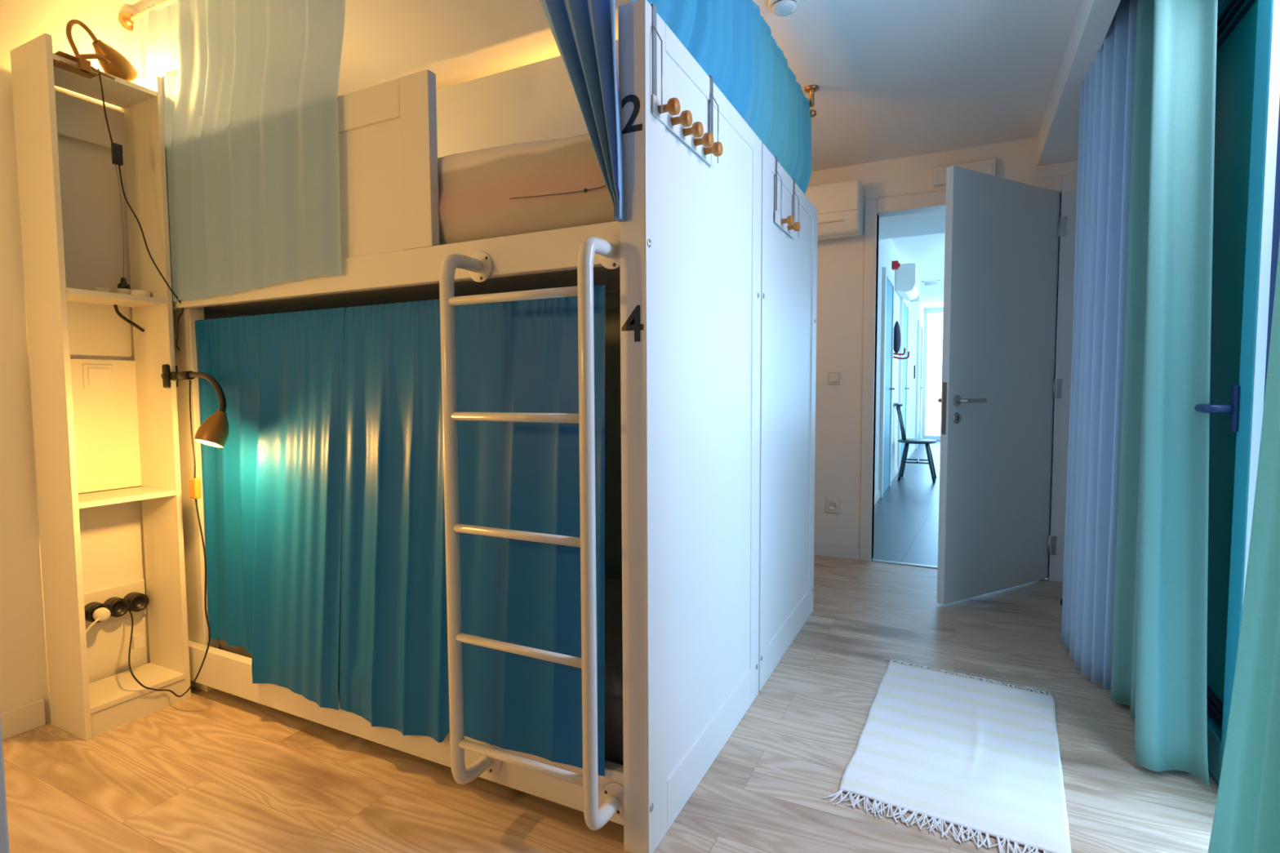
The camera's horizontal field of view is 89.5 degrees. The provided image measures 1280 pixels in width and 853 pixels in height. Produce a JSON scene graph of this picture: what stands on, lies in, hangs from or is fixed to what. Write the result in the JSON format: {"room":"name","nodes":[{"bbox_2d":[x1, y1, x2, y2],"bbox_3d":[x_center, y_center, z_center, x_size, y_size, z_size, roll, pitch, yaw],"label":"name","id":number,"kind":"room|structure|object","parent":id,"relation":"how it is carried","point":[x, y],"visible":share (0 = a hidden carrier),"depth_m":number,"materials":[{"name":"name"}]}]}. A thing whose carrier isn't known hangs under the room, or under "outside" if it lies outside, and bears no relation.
{"room":"dormitory","nodes":[
{"label":"dormitory","id":0,"kind":"room"},
{"bbox_2d":[0,0,150,723],"bbox_3d":[-1.917,-0.229,1.864,0.100,2.295,6.455,1,4,26],"label":"wall","id":1,"kind":"structure","parent":0,"point":[112,535],"depth_m":1.99,"materials":[{"name":"paint"}]},
{"bbox_2d":[0,698,45,740],"bbox_3d":[-2.538,0.963,0.544,0.012,0.080,3.210,1,4,26],"label":"baseboard","id":2,"kind":"structure","parent":1,"relation":"attached to","point":[28,717],"depth_m":1.93,"materials":[{"name":"white wood"}]},
{"bbox_2d":[82,364,113,389],"bbox_3d":[-1.740,-0.159,2.069,0.038,0.080,0.080,1,4,26],"label":"light switch","id":3,"kind":"object","parent":1,"relation":"attached to","point":[95,376],"visible":0.95,"depth_m":2.06,"materials":[{"name":"white plastic"}]},
{"bbox_2d":[84,579,146,630],"bbox_3d":[-1.753,0.590,2.110,0.012,0.120,0.240,1,4,26],"label":"wall socket","id":4,"kind":"object","parent":1,"relation":"attached to","point":[100,596],"visible":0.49,"depth_m":2.13,"materials":[{"name":"white plastic"}]},
{"bbox_2d":[85,607,111,633],"bbox_3d":[-1.723,0.698,2.023,0.039,0.241,0.115,1,4,26],"label":"plug","id":5,"kind":"object","parent":4,"relation":"in","point":[101,614],"visible":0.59,"depth_m":2.04,"materials":[{"name":"white plastic"}]},
{"bbox_2d":[84,591,148,622],"bbox_3d":[-1.728,0.594,2.097,0.044,0.060,0.219,1,4,26],"label":"adapter","id":6,"kind":"object","parent":4,"relation":"attached to","point":[135,602],"visible":0.77,"depth_m":2.12,"materials":[{"name":"black plastic"}]},
{"bbox_2d":[84,601,109,622],"bbox_3d":[-1.742,0.595,2.068,0.044,0.060,0.060,1,4,26],"label":"outlet","id":7,"kind":"object","parent":6,"relation":"attached to","point":[90,607],"depth_m":2.05,"materials":[{"name":"black plastic"}]},
{"bbox_2d":[103,596,129,617],"bbox_3d":[-1.717,0.592,2.119,0.044,0.060,0.060,1,4,26],"label":"outlet","id":8,"kind":"object","parent":6,"relation":"attached to","point":[117,606],"depth_m":2.11,"materials":[{"name":"black plastic"}]},
{"bbox_2d":[124,591,148,612],"bbox_3d":[-1.692,0.589,2.168,0.044,0.060,0.060,1,4,26],"label":"outlet","id":9,"kind":"object","parent":6,"relation":"attached to","point":[135,602],"depth_m":2.16,"materials":[{"name":"black plastic"}]},
{"bbox_2d":[118,0,177,31],"bbox_3d":[-0.847,-1.320,1.717,1.900,0.052,0.052,1,4,26],"label":"curtain rod","id":10,"kind":"object","parent":1,"relation":"attached to","point":[126,20],"visible":0.87,"depth_m":2.11,"materials":[{"name":"gold"}]},
{"bbox_2d":[133,0,345,301],"bbox_3d":[-1.220,-0.865,1.914,0.998,0.947,0.066,1,4,26],"label":"curtain","id":11,"kind":"object","parent":10,"relation":"hanging from","point":[250,87],"visible":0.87,"depth_m":1.87,"materials":[{"name":"fabric"}]},
{"bbox_2d":[538,0,625,222],"bbox_3d":[-0.203,-0.868,1.381,0.412,0.880,0.065,1,4,26],"label":"curtain","id":12,"kind":"object","parent":10,"relation":"hanging from","point":[584,31],"visible":1,"depth_m":1.33,"materials":[{"name":"blue fabric"}]},
{"bbox_2d":[117,0,1079,171],"bbox_3d":[-0.427,-1.388,1.052,3.440,0.100,6.455,1,4,26],"label":"ceiling","id":13,"kind":"structure","parent":0,"point":[895,79],"depth_m":2.48,"materials":[{"name":"white paint"}]},
{"bbox_2d":[768,0,800,17],"bbox_3d":[0.474,-1.385,2.123,0.104,0.041,0.104,1,4,26],"label":"smoke detector","id":14,"kind":"object","parent":13,"relation":"attached to","point":[781,8],"visible":1,"depth_m":2.11,"materials":[{"name":"white plastic"}]},
{"bbox_2d":[804,84,818,118],"bbox_3d":[0.370,-1.341,2.065,0.094,0.121,1.700,1,4,26],"label":"curtain rod","id":15,"kind":"object","parent":13,"relation":"attached to","point":[811,89],"visible":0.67,"depth_m":2.75,"materials":[{"name":"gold metal"}]},
{"bbox_2d":[631,0,755,122],"bbox_3d":[0.164,-1.074,1.706,0.077,0.500,0.826,1,4,26],"label":"curtain","id":16,"kind":"object","parent":15,"relation":"hanging from","point":[718,34],"visible":0.53,"depth_m":1.78,"materials":[{"name":"blue fabric"}]},
{"bbox_2d":[747,4,811,194],"bbox_3d":[0.543,-1.121,2.466,0.075,0.500,0.873,1,4,26],"label":"curtain","id":17,"kind":"object","parent":15,"relation":"hanging from","point":[780,117],"visible":0.83,"depth_m":2.34,"materials":[{"name":"blue fabric"}]},
{"bbox_2d":[2,440,1218,852],"bbox_3d":[1.912,0.744,5.359,3.900,0.100,16.000,1,4,26],"label":"floor","id":18,"kind":"structure","parent":0,"point":[215,771],"depth_m":1.72,"materials":[{"name":"brown wood"}]},
{"bbox_2d":[0,712,9,852],"bbox_3d":[-1.206,-0.107,-0.119,0.060,2.280,1.926,1,4,26],"label":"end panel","id":19,"kind":"object","parent":18,"relation":"on","point":[4,838],"visible":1,"depth_m":0.76,"materials":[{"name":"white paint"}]},
{"bbox_2d":[9,32,191,740],"bbox_3d":[-1.653,-0.090,2.003,0.208,2.000,0.289,1,4,26],"label":"bookcase","id":20,"kind":"object","parent":18,"relation":"on","point":[126,435],"visible":1,"depth_m":2.02,"materials":[{"name":"white wood"}]},
{"bbox_2d":[93,287,111,292],"bbox_3d":[-1.687,-0.419,2.026,0.044,0.029,0.044,1,4,26],"label":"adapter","id":21,"kind":"object","parent":20,"relation":"on","point":[98,289],"visible":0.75,"depth_m":2.01,"materials":[{"name":"white plastic"}]},
{"bbox_2d":[53,19,183,350],"bbox_3d":[-1.576,-0.702,1.952,0.103,0.930,0.288,1,4,26],"label":"lamp","id":22,"kind":"object","parent":20,"relation":"attached to","point":[111,61],"visible":0.98,"depth_m":1.89,"materials":[{"name":"brown metal"}]},
{"bbox_2d":[111,142,123,165],"bbox_3d":[-1.546,-0.805,1.910,0.016,0.060,0.024,1,4,26],"label":"switch","id":23,"kind":"object","parent":22,"relation":"attached to","point":[116,148],"depth_m":1.90,"materials":[{"name":"black plastic"}]},
{"bbox_2d":[115,164,131,294],"bbox_3d":[-1.670,-0.641,2.065,0.073,0.468,0.040,1,4,26],"label":"cable","id":24,"kind":"object","parent":20,"relation":"attached to","point":[123,287],"visible":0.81,"depth_m":2.07,"materials":[{"name":"black plastic"}]},
{"bbox_2d":[113,304,144,332],"bbox_3d":[-1.651,-0.350,2.086,0.078,0.086,0.028,-2,4,-29],"label":"cable","id":25,"kind":"object","parent":20,"relation":"hanging from","point":[115,306],"visible":1,"depth_m":2.07,"materials":[{"name":"black plastic"}]},
{"bbox_2d":[130,289,150,297],"bbox_3d":[-1.599,-0.421,2.068,0.050,0.027,0.050,1,4,26],"label":"adapter","id":26,"kind":"object","parent":20,"relation":"on","point":[135,292],"visible":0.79,"depth_m":2.05,"materials":[{"name":"white plastic"}]},
{"bbox_2d":[128,364,228,697],"bbox_3d":[-1.447,0.336,2.002,0.572,1.061,0.168,1,4,26],"label":"lamp","id":27,"kind":"object","parent":20,"relation":"attached to","point":[214,431],"visible":0.98,"depth_m":2.00,"materials":[{"name":"black plastic"}]},
{"bbox_2d":[175,370,195,380],"bbox_3d":[-1.427,-0.160,2.026,0.105,0.028,0.030,3,4,40],"label":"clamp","id":28,"kind":"object","parent":27,"relation":"attached to","point":[180,375],"depth_m":2.00,"materials":[{"name":"black plastic"}]},
{"bbox_2d":[188,477,200,498],"bbox_3d":[-1.382,0.192,2.007,0.034,0.063,0.018,1,4,26],"label":"switch","id":29,"kind":"object","parent":27,"relation":"attached to","point":[194,483],"depth_m":2.00,"materials":[{"name":"yellow plastic"}]},
{"bbox_2d":[172,0,761,852],"bbox_3d":[-0.654,0.000,2.083,1.859,1.800,0.966,1,4,26],"label":"bunk bed","id":30,"kind":"object","parent":18,"relation":"on","point":[682,272],"visible":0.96,"depth_m":1.57,"materials":[{"name":"white paint"}]},
{"bbox_2d":[195,307,345,710],"bbox_3d":[-1.157,0.226,1.972,0.711,1.132,0.086,1,4,26],"label":"curtain","id":31,"kind":"object","parent":30,"relation":"hanging from","point":[273,493],"visible":0.95,"depth_m":1.95,"materials":[{"name":"blue fabric"}]},
{"bbox_2d":[217,550,623,765],"bbox_3d":[-0.619,0.668,2.197,1.729,0.242,0.715,1,4,26],"label":"mattress","id":32,"kind":"object","parent":30,"relation":"on","point":[614,745],"visible":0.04,"depth_m":1.63,"materials":[{"name":"fabric"}]},
{"bbox_2d":[339,284,605,776],"bbox_3d":[-0.453,0.247,1.618,0.861,1.140,0.080,1,4,26],"label":"curtain","id":33,"kind":"object","parent":30,"relation":"hanging from","point":[518,356],"visible":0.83,"depth_m":1.60,"materials":[{"name":"blue fabric"}]},
{"bbox_2d":[437,133,616,244],"bbox_3d":[-0.638,-0.594,2.095,1.731,0.234,0.775,1,4,26],"label":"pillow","id":34,"kind":"object","parent":30,"relation":"on","point":[543,185],"visible":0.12,"depth_m":1.50,"materials":[{"name":"grey fabric"}]},
{"bbox_2d":[650,3,723,167],"bbox_3d":[0.097,-0.764,1.490,0.111,0.221,0.365,1,4,26],"label":"hook rack","id":35,"kind":"object","parent":30,"relation":"attached to","point":[704,146],"visible":1,"depth_m":1.41,"materials":[{"name":"grey metal"}]},
{"bbox_2d":[435,39,622,579],"bbox_3d":[-0.506,-0.246,2.543,1.825,2.235,0.012,1,4,26],"label":"wall","id":36,"kind":"structure","parent":18,"relation":"on","point":[537,101],"depth_m":2.41,"materials":[{"name":"paint"}]},
{"bbox_2d":[758,143,817,691],"bbox_3d":[-0.237,-0.052,2.922,1.859,1.800,0.880,1,4,26],"label":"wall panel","id":37,"kind":"object","parent":18,"relation":"on","point":[788,265],"visible":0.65,"depth_m":2.43,"materials":[{"name":"white paint"}]},
{"bbox_2d":[774,156,800,239],"bbox_3d":[0.514,-0.816,2.330,0.111,0.221,0.285,1,4,26],"label":"hook rack","id":38,"kind":"object","parent":37,"relation":"attached to","point":[788,224],"visible":0.95,"depth_m":2.26,"materials":[{"name":"grey metal"}]},
{"bbox_2d":[894,402,937,482],"bbox_3d":[3.035,0.162,7.113,0.429,0.851,0.410,1,4,26],"label":"spindle chair","id":39,"kind":"object","parent":18,"relation":"on","point":[906,441],"visible":1,"depth_m":7.04,"materials":[{"name":"black wood"}]},
{"bbox_2d":[822,657,1071,852],"bbox_3d":[0.912,0.899,1.880,0.535,0.009,0.968,2,4,30],"label":"rug","id":40,"kind":"object","parent":18,"relation":"on","point":[980,756],"visible":1,"depth_m":1.75,"materials":[{"name":"white fabric"}]},
{"bbox_2d":[874,238,924,495],"bbox_3d":[3.286,-0.734,8.194,0.100,2.500,9.545,1,4,26],"label":"wall","id":41,"kind":"structure","parent":0,"point":[887,252],"depth_m":7.27,"materials":[{"name":"paint"}]},
{"bbox_2d":[878,266,895,497],"bbox_3d":[2.420,-0.414,6.265,0.074,2.100,0.860,1,4,26],"label":"door","id":42,"kind":"structure","parent":41,"relation":"in","point":[886,388],"depth_m":6.19,"materials":[{"name":"white wood"}]},
{"bbox_2d":[893,320,901,353],"bbox_3d":[2.691,-0.937,6.769,0.078,0.340,0.300,1,4,26],"label":"hat","id":43,"kind":"object","parent":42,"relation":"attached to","point":[897,339],"visible":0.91,"depth_m":6.67,"materials":[{"name":"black fabric"}]},
{"bbox_2d":[891,260,900,270],"bbox_3d":[2.618,-1.648,6.604,0.075,0.080,0.080,1,4,26],"label":"alarm box","id":44,"kind":"object","parent":41,"relation":"attached to","point":[895,264],"visible":1,"depth_m":6.58,"materials":[{"name":"red plastic"}]},
{"bbox_2d":[874,435,922,505],"bbox_3d":[3.343,0.480,8.241,0.012,0.070,9.545,1,4,26],"label":"baseboard","id":45,"kind":"structure","parent":41,"relation":"attached to","point":[877,496],"depth_m":7.27,"materials":[{"name":"white"}]},
{"bbox_2d":[893,347,909,359],"bbox_3d":[2.735,-0.763,6.780,0.171,0.110,0.200,1,4,26],"label":"wall hook","id":46,"kind":"object","parent":41,"relation":"attached to","point":[904,348],"visible":0.84,"depth_m":6.80,"materials":[{"name":"red plastic"}]},
{"bbox_2d":[897,297,910,473],"bbox_3d":[3.298,-0.524,8.031,0.074,2.100,1.010,1,4,26],"label":"door","id":47,"kind":"structure","parent":41,"relation":"in","point":[904,304],"depth_m":7.93,"materials":[{"name":"white wood"}]},
{"bbox_2d":[894,262,919,302],"bbox_3d":[3.013,-1.604,7.261,0.200,0.310,0.840,1,4,26],"label":"air conditioner","id":48,"kind":"object","parent":41,"relation":"attached to","point":[907,279],"visible":0.92,"depth_m":6.91,"materials":[{"name":"white plastic"}]},
{"bbox_2d":[878,209,945,239],"bbox_3d":[2.746,-1.675,4.851,1.860,0.220,0.600,1,4,26],"label":"trim","id":49,"kind":"structure","parent":41,"relation":"attached to","point":[931,222],"depth_m":5.04,"materials":[{"name":"white paint"}]},
{"bbox_2d":[913,365,915,378],"bbox_3d":[4.306,-0.853,10.110,0.020,0.200,0.200,1,4,26],"label":"wall switch","id":50,"kind":"object","parent":41,"relation":"attached to","point":[914,377],"visible":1,"depth_m":10.03,"materials":[{"name":"white plastic"}]},
{"bbox_2d":[915,320,924,448],"bbox_3d":[4.798,-0.711,11.049,0.074,2.100,1.060,1,4,26],"label":"door","id":51,"kind":"structure","parent":41,"relation":"in","point":[920,327],"depth_m":10.96,"materials":[{"name":"white wood"}]},
{"bbox_2d":[921,307,943,439],"bbox_3d":[6.272,-0.975,11.999,1.860,2.500,0.060,1,4,26],"label":"window","id":52,"kind":"structure","parent":41,"relation":"in","point":[926,311],"depth_m":12.36,"materials":[{"name":"white metal"}]},
{"bbox_2d":[891,233,945,308],"bbox_3d":[4.157,-2.010,7.682,2.060,0.100,9.545,1,4,26],"label":"ceiling","id":53,"kind":"structure","parent":0,"point":[926,252],"depth_m":7.55,"materials":[{"name":"white paint"}]},
{"bbox_2d":[922,280,940,285],"bbox_3d":[4.159,-2.046,9.214,0.220,0.010,0.400,1,4,26],"label":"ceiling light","id":54,"kind":"object","parent":53,"relation":"in","point":[935,282],"visible":1,"depth_m":9.18,"materials":[{"name":"white"}]},
{"bbox_2d":[808,137,1077,578],"bbox_3d":[1.000,-0.368,3.959,3.260,2.295,0.100,1,4,26],"label":"wall","id":55,"kind":"structure","parent":0,"point":[840,261],"depth_m":3.79,"materials":[{"name":"paint"}]},
{"bbox_2d":[825,497,839,513],"bbox_3d":[1.155,0.474,3.871,0.084,0.084,0.014,1,4,26],"label":"wall socket","id":56,"kind":"object","parent":55,"relation":"attached to","point":[832,505],"visible":1,"depth_m":3.87,"materials":[{"name":"white plastic"}]},
{"bbox_2d":[826,370,841,384],"bbox_3d":[1.151,-0.290,3.826,0.080,0.080,0.014,1,4,26],"label":"light switch","id":57,"kind":"object","parent":55,"relation":"attached to","point":[834,377],"visible":1,"depth_m":3.82,"materials":[{"name":"white plastic"}]},
{"bbox_2d":[804,179,863,239],"bbox_3d":[0.891,-1.225,3.793,0.775,0.292,0.198,1,4,26],"label":"air conditioner","id":58,"kind":"object","parent":55,"relation":"attached to","point":[839,205],"visible":0.47,"depth_m":3.60,"materials":[{"name":"white plastic"}]},
{"bbox_2d":[813,542,859,559],"bbox_3d":[0.409,0.727,4.258,1.984,0.080,0.012,1,4,26],"label":"baseboard","id":59,"kind":"structure","parent":55,"relation":"attached to","point":[827,549],"depth_m":3.87,"materials":[{"name":"white wood"}]},
{"bbox_2d":[871,559,1048,580],"bbox_3d":[1.761,0.796,3.608,0.886,0.004,0.040,1,4,26],"label":"trim","id":60,"kind":"structure","parent":55,"relation":"attached to","point":[872,560],"depth_m":3.72,"materials":[{"name":"grey metal"}]},
{"bbox_2d":[933,159,995,186],"bbox_3d":[1.731,-1.354,3.451,0.297,0.093,0.050,1,4,26],"label":"emergency light","id":61,"kind":"object","parent":55,"relation":"attached to","point":[987,166],"visible":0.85,"depth_m":3.42,"materials":[{"name":"white plastic"}]},
{"bbox_2d":[936,164,992,182],"bbox_3d":[1.721,-1.346,3.432,0.267,0.058,0.005,1,4,26],"label":"exit sign","id":62,"kind":"object","parent":61,"relation":"attached to","point":[984,168],"depth_m":3.42,"materials":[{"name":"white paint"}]},
{"bbox_2d":[859,173,1077,582],"bbox_3d":[1.783,-0.244,3.570,1.045,2.085,0.115,1,4,26],"label":"trim","id":63,"kind":"structure","parent":55,"relation":"attached to","point":[1066,184],"depth_m":3.37,"materials":[{"name":"white wood"}]},
{"bbox_2d":[937,165,1066,604],"bbox_3d":[1.761,-0.184,3.169,0.851,1.997,0.169,-2,4,-31],"label":"door","id":64,"kind":"structure","parent":55,"relation":"in","point":[1002,235],"depth_m":3.11,"materials":[{"name":"paint"}]},
{"bbox_3d":[0.994,-0.158,0.422,0.120,2.295,6.255,1,4,26],"label":"wall","id":65,"kind":"structure","parent":0,"visible":0},
{"bbox_2d":[1036,0,1120,166],"bbox_3d":[0.794,-1.235,0.454,0.315,0.144,6.255,1,4,26],"label":"trim","id":66,"kind":"structure","parent":65,"relation":"attached to","point":[1058,136],"depth_m":2.47,"materials":[{"name":"white paint"}]},
{"bbox_2d":[1194,0,1279,783],"bbox_3d":[1.428,-0.182,1.432,0.201,2.220,2.150,1,4,26],"label":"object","id":67,"kind":"structure","parent":65,"relation":"in","point":[1246,202],"depth_m":1.63,"materials":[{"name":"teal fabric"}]},
{"bbox_3d":[0.952,-1.317,0.787,0.030,0.022,3.600,1,4,26],"label":"track","id":68,"kind":"object","parent":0,"visible":0},
{"bbox_2d":[1061,0,1137,689],"bbox_3d":[1.609,-0.268,2.274,0.128,2.252,0.438,0,3,11],"label":"window curtain","id":69,"kind":"object","parent":68,"relation":"hanging from","point":[1106,91],"visible":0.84,"depth_m":2.16,"materials":[{"name":"blue fabric"}]},
{"bbox_2d":[1110,0,1217,786],"bbox_3d":[1.469,-0.240,1.823,0.154,2.252,0.531,1,4,26],"label":"window curtain","id":70,"kind":"object","parent":68,"relation":"hanging from","point":[1159,647],"visible":1,"depth_m":1.68,"materials":[{"name":"fabric"}]},
{"bbox_2d":[1208,236,1279,852],"bbox_3d":[0.998,-0.181,0.879,0.067,2.252,0.883,1,4,25],"label":"window curtain","id":71,"kind":"object","parent":68,"relation":"hanging from","point":[1246,819],"visible":1,"depth_m":1.16,"materials":[{"name":"fabric"}]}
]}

